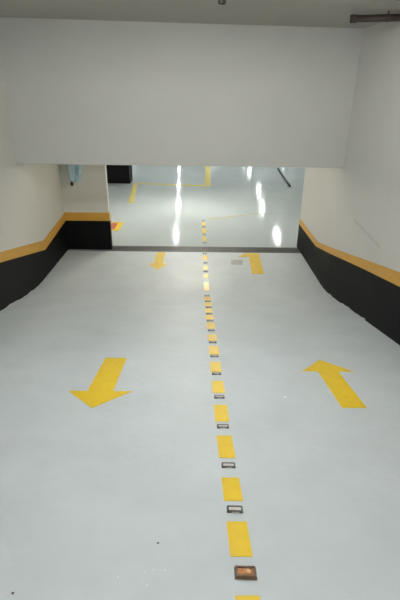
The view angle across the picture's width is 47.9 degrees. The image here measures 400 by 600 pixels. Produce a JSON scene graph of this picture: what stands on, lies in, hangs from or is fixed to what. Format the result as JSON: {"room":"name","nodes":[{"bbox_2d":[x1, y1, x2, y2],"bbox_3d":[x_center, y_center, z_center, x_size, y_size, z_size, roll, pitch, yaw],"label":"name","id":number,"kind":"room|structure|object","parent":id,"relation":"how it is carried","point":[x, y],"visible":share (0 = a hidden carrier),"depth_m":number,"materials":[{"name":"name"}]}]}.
{"room":"parking garage","nodes":[
{"label":"parking garage","id":0,"kind":"room"},
{"bbox_2d":[0,61,63,310],"bbox_3d":[-2.682,-0.411,1.794,0.200,5.400,13.620,1,25,-1],"label":"wall","id":1,"kind":"structure","parent":0,"point":[31,201],"depth_m":6.62,"materials":[{"name":"paint"}]},
{"bbox_2d":[0,214,64,262],"bbox_3d":[-2.587,0.243,2.099,0.008,2.690,13.620,1,25,-1],"label":"trim","id":2,"kind":"structure","parent":1,"relation":"attached to","point":[28,249],"depth_m":7.03,"materials":[{"name":"paint"}]},
{"bbox_2d":[0,222,68,310],"bbox_3d":[-2.591,0.505,2.222,0.008,3.000,13.620,1,25,-1],"label":"baseboard","id":3,"kind":"structure","parent":1,"relation":"attached to","point":[19,276],"depth_m":6.87,"materials":[{"name":"black paint"}]},
{"bbox_2d":[58,164,109,212],"bbox_3d":[-2.293,-2.230,8.522,1.062,2.620,0.110,1,25,-1],"label":"wall","id":4,"kind":"structure","parent":0,"point":[90,194],"depth_m":8.54,"materials":[{"name":"paint"}]},
{"bbox_2d":[67,164,82,185],"bbox_3d":[-2.296,-2.379,8.315,0.270,0.545,0.138,1,25,-1],"label":"wall fixture","id":5,"kind":"object","parent":4,"relation":"attached to","point":[75,171],"visible":0.77,"depth_m":8.28,"materials":[{"name":"blue plastic"}]},
{"bbox_2d":[64,212,110,220],"bbox_3d":[-2.198,-1.644,8.794,0.868,0.160,0.123,1,25,-1],"label":"trim","id":6,"kind":"structure","parent":4,"relation":"attached to","point":[69,216],"depth_m":8.74,"materials":[{"name":"paint"}]},
{"bbox_2d":[65,220,112,249],"bbox_3d":[-2.203,-1.306,8.952,0.868,0.585,0.123,1,25,-1],"label":"baseboard","id":7,"kind":"structure","parent":4,"relation":"attached to","point":[80,234],"depth_m":8.90,"materials":[{"name":"black paint"}]},
{"bbox_2d":[106,165,132,183],"bbox_3d":[-2.812,-5.310,15.111,0.880,2.620,0.700,1,25,-1],"label":"concrete column","id":8,"kind":"structure","parent":0,"point":[122,174],"depth_m":15.22,"materials":[{"name":"paint"}]},
{"bbox_2d":[0,17,362,167],"bbox_3d":[-0.261,-2.863,6.134,4.710,1.962,0.300,1,25,-1],"label":"wall header","id":9,"kind":"structure","parent":0,"point":[78,92],"depth_m":6.01,"materials":[{"name":"paint"}]},
{"bbox_2d":[68,165,305,250],"bbox_3d":[-0.136,-7.801,23.869,18.000,0.200,32.140,1,25,-1],"label":"floor","id":10,"kind":"structure","parent":0,"point":[158,215],"depth_m":12.39,"materials":[{"name":"grey concrete"}]},
{"bbox_2d":[111,222,122,230],"bbox_3d":[-2.347,-1.736,10.556,1.000,0.004,0.720,1,25,-1],"label":"floor marking","id":11,"kind":"object","parent":10,"relation":"on","point":[115,226],"visible":0.36,"depth_m":10.57,"materials":[{"name":"yellow paint"}]},
{"bbox_2d":[128,184,137,202],"bbox_3d":[-2.072,-3.343,14.013,0.149,0.002,2.861,-1,25,-5],"label":"floor marking","id":12,"kind":"object","parent":10,"relation":"on","point":[133,192],"visible":1,"depth_m":13.89,"materials":[{"name":"yellow paint"}]},
{"bbox_2d":[134,183,204,185],"bbox_3d":[-1.044,-3.933,15.308,2.459,0.002,0.248,4,25,7],"label":"floor marking","id":13,"kind":"object","parent":10,"relation":"on","point":[134,183],"visible":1,"depth_m":15.28,"materials":[{"name":"yellow paint"}]},
{"bbox_2d":[109,246,300,252],"bbox_3d":[0.098,-0.937,9.152,3.840,0.204,0.330,1,25,-1],"label":"floor drain","id":14,"kind":"object","parent":10,"relation":"in","point":[115,248],"visible":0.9,"depth_m":9.11,"materials":[{"name":"metal"}]},
{"bbox_2d":[205,166,210,185],"bbox_3d":[0.307,-4.791,17.187,0.230,0.002,4.604,1,25,0],"label":"floor marking","id":15,"kind":"object","parent":10,"relation":"on","point":[207,168],"visible":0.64,"depth_m":16.80,"materials":[{"name":"yellow paint"}]},
{"bbox_2d":[207,213,263,219],"bbox_3d":[0.940,-2.163,11.572,1.734,0.002,0.091,-10,27,-22],"label":"floor marking","id":16,"kind":"object","parent":10,"relation":"on","point":[255,213],"visible":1,"depth_m":11.51,"materials":[{"name":"yellow paint"}]},
{"bbox_2d":[277,168,290,186],"bbox_3d":[3.126,-4.643,16.883,0.074,0.061,3.806,2,25,2],"label":"cable","id":17,"kind":"object","parent":10,"relation":"on","point":[285,179],"visible":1,"depth_m":16.34,"materials":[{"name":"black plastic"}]},
{"bbox_2d":[0,251,399,599],"bbox_3d":[-0.195,0.926,2.373,5.170,2.550,13.520,1,25,-1],"label":"floor","id":18,"kind":"structure","parent":0,"point":[88,495],"depth_m":2.91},
{"bbox_2d":[69,358,131,407],"bbox_3d":[-0.797,0.674,3.808,0.514,0.207,1.009,1,25,-1],"label":"floor arrow","id":19,"kind":"object","parent":18,"relation":"on","point":[100,391],"depth_m":3.67,"materials":[{"name":"yellow paint"}]},
{"bbox_2d":[148,252,166,269],"bbox_3d":[-0.768,-0.744,8.477,0.380,0.002,0.960,1,25,-1],"label":"floor arrow","id":20,"kind":"object","parent":18,"relation":"on","point":[158,263],"depth_m":8.43,"materials":[{"name":"yellow paint"}]},
{"bbox_2d":[204,282,208,290],"bbox_3d":[0.106,-0.226,7.376,0.084,0.017,0.400,1,25,-1],"label":"lane marking","id":21,"kind":"object","parent":18,"relation":"on","point":[206,284],"visible":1,"depth_m":7.38,"materials":[{"name":"yellow paint"}]},
{"bbox_2d":[205,308,212,312],"bbox_3d":[0.121,0.142,6.070,0.099,0.047,0.220,1,25,-1],"label":"lane marking","id":22,"kind":"object","parent":18,"relation":"on","point":[207,310],"visible":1,"depth_m":6.07,"materials":[{"name":"yellow paint"}]},
{"bbox_2d":[206,315,213,319],"bbox_3d":[0.125,0.220,5.747,0.099,0.045,0.210,1,25,-1],"label":"lane marking","id":23,"kind":"object","parent":18,"relation":"on","point":[208,317],"visible":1,"depth_m":5.73,"materials":[{"name":"yellow paint"}]},
{"bbox_2d":[206,322,214,328],"bbox_3d":[0.129,0.306,5.390,0.099,0.053,0.250,1,25,-1],"label":"lane marking","id":24,"kind":"object","parent":18,"relation":"on","point":[210,325],"visible":1,"depth_m":5.39,"materials":[{"name":"yellow paint"}]},
{"bbox_2d":[207,334,216,340],"bbox_3d":[0.134,0.412,4.946,0.099,0.048,0.224,1,25,-1],"label":"lane marking","id":25,"kind":"object","parent":18,"relation":"on","point":[211,337],"visible":1,"depth_m":4.94,"materials":[{"name":"yellow paint"}]},
{"bbox_2d":[209,346,218,354],"bbox_3d":[0.139,0.506,4.554,0.099,0.053,0.250,1,25,-1],"label":"lane marking","id":26,"kind":"object","parent":18,"relation":"on","point":[213,350],"visible":1,"depth_m":4.54,"materials":[{"name":"yellow paint"}]},
{"bbox_2d":[210,362,221,371],"bbox_3d":[0.144,0.611,4.120,0.099,0.050,0.238,1,25,-1],"label":"lane marking","id":27,"kind":"object","parent":18,"relation":"on","point":[215,366],"visible":1,"depth_m":4.12,"materials":[{"name":"yellow paint"}]},
{"bbox_2d":[212,381,224,392],"bbox_3d":[0.149,0.712,3.698,0.099,0.049,0.229,1,25,-1],"label":"lane marking","id":28,"kind":"object","parent":18,"relation":"on","point":[217,386],"visible":1,"depth_m":3.68,"materials":[{"name":"yellow paint"}]},
{"bbox_2d":[214,395,224,398],"bbox_3d":[0.151,0.755,3.504,0.082,0.019,0.046,1,25,-1],"label":"stud","id":29,"kind":"object","parent":18,"relation":"on","point":[215,396],"visible":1,"depth_m":3.50,"materials":[{"name":"metal"}]},
{"bbox_2d":[214,405,228,421],"bbox_3d":[0.154,0.818,3.260,0.099,0.052,0.248,1,25,-1],"label":"lane marking","id":30,"kind":"object","parent":18,"relation":"on","point":[221,411],"visible":1,"depth_m":3.25,"materials":[{"name":"yellow paint"}]},
{"bbox_2d":[217,424,228,428],"bbox_3d":[0.156,0.861,3.064,0.082,0.019,0.046,1,25,-1],"label":"stud","id":31,"kind":"object","parent":18,"relation":"on","point":[219,426],"visible":1,"depth_m":3.06,"materials":[{"name":"metal"}]},
{"bbox_2d":[217,435,234,457],"bbox_3d":[0.162,0.920,2.832,0.102,0.053,0.250,1,25,-1],"label":"lane marking","id":32,"kind":"object","parent":18,"relation":"on","point":[225,443],"visible":1,"depth_m":2.83,"materials":[{"name":"yellow paint"}]},
{"bbox_2d":[221,462,235,467],"bbox_3d":[0.167,0.965,2.628,0.082,0.019,0.046,1,25,1],"label":"stud","id":33,"kind":"object","parent":18,"relation":"on","point":[223,464],"visible":1,"depth_m":2.62,"materials":[{"name":"metal"}]},
{"bbox_2d":[221,477,242,500],"bbox_3d":[0.172,1.018,2.426,0.102,0.041,0.192,1,25,-1],"label":"lane marking","id":34,"kind":"object","parent":18,"relation":"on","point":[231,486],"visible":1,"depth_m":2.42,"materials":[{"name":"yellow paint"}]},
{"bbox_2d":[227,505,242,512],"bbox_3d":[0.176,1.053,2.264,0.082,0.019,0.046,1,25,1],"label":"stud","id":35,"kind":"object","parent":18,"relation":"on","point":[230,508],"visible":1,"depth_m":2.26,"materials":[{"name":"metal"}]},
{"bbox_2d":[231,260,242,264],"bbox_3d":[0.697,-0.711,8.452,0.240,0.002,0.255,1,25,-1],"label":"floor patch","id":36,"kind":"object","parent":18,"relation":"on","point":[239,262],"depth_m":8.43,"materials":[{"name":"grey concrete"}]},
{"bbox_2d":[226,521,252,556],"bbox_3d":[0.180,1.101,2.080,0.102,0.045,0.212,1,25,-1],"label":"lane marking","id":37,"kind":"object","parent":18,"relation":"on","point":[238,534],"visible":1,"depth_m":2.07,"materials":[{"name":"yellow paint"}]},
{"bbox_2d":[234,565,256,579],"bbox_3d":[0.191,1.142,1.884,0.094,0.027,0.059,1,25,1],"label":"stud","id":38,"kind":"object","parent":18,"relation":"on","point":[240,572],"visible":1,"depth_m":1.88,"materials":[{"name":"brown"}]},
{"bbox_2d":[235,595,259,599],"bbox_3d":[0.191,1.203,1.655,0.103,0.055,0.261,1,25,-1],"label":"lane marking","id":39,"kind":"object","parent":18,"relation":"on","point":[237,597],"visible":1,"depth_m":1.77,"materials":[{"name":"yellow paint"}]},
{"bbox_2d":[238,253,263,273],"bbox_3d":[0.982,-0.699,8.434,0.500,0.002,1.130,1,25,-1],"label":"floor arrow","id":40,"kind":"object","parent":18,"relation":"on","point":[255,261],"depth_m":8.44,"materials":[{"name":"yellow paint"}]},
{"bbox_2d":[303,360,366,407],"bbox_3d":[1.151,0.690,3.841,0.470,0.199,0.970,1,25,-1],"label":"floor arrow","id":41,"kind":"object","parent":18,"relation":"on","point":[344,394],"depth_m":3.78,"materials":[{"name":"yellow paint"}]},
{"bbox_2d":[0,0,399,28],"bbox_3d":[-0.175,-1.972,2.224,5.190,0.230,7.700,1,25,-1],"label":"ceiling","id":42,"kind":"structure","parent":0,"point":[300,13],"depth_m":4.79,"materials":[{"name":"paint"}]},
{"bbox_2d":[218,0,225,4],"bbox_3d":[0.165,-2.300,3.342,0.110,0.172,0.108,1,25,-1],"label":"sprinkler","id":43,"kind":"object","parent":42,"relation":"hanging from","point":[221,2],"visible":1,"depth_m":3.36,"materials":[{"name":"black metal"}]},
{"bbox_2d":[350,11,399,22],"bbox_3d":[1.842,-2.852,4.511,0.642,0.118,0.077,8,26,16],"label":"ceiling pipe","id":44,"kind":"object","parent":42,"relation":"attached to","point":[354,18],"visible":0.97,"depth_m":4.52,"materials":[{"name":"metal"}]},
{"bbox_2d":[300,22,399,318],"bbox_3d":[2.274,-0.432,1.988,0.306,5.400,13.953,0,25,-1],"label":"wall","id":45,"kind":"structure","parent":0,"point":[353,209],"depth_m":5.57,"materials":[{"name":"paint"}]},
{"bbox_2d":[297,224,399,344],"bbox_3d":[2.132,0.493,2.419,0.064,2.975,13.950,0,25,-1],"label":"baseboard","id":46,"kind":"structure","parent":45,"relation":"attached to","point":[370,296],"depth_m":5.94,"materials":[{"name":"black paint"}]},
{"bbox_2d":[299,219,399,286],"bbox_3d":[2.136,0.206,2.285,0.064,2.640,13.950,0,25,-1],"label":"trim","id":47,"kind":"structure","parent":45,"relation":"attached to","point":[390,275],"depth_m":5.80,"materials":[{"name":"paint"}]}
]}

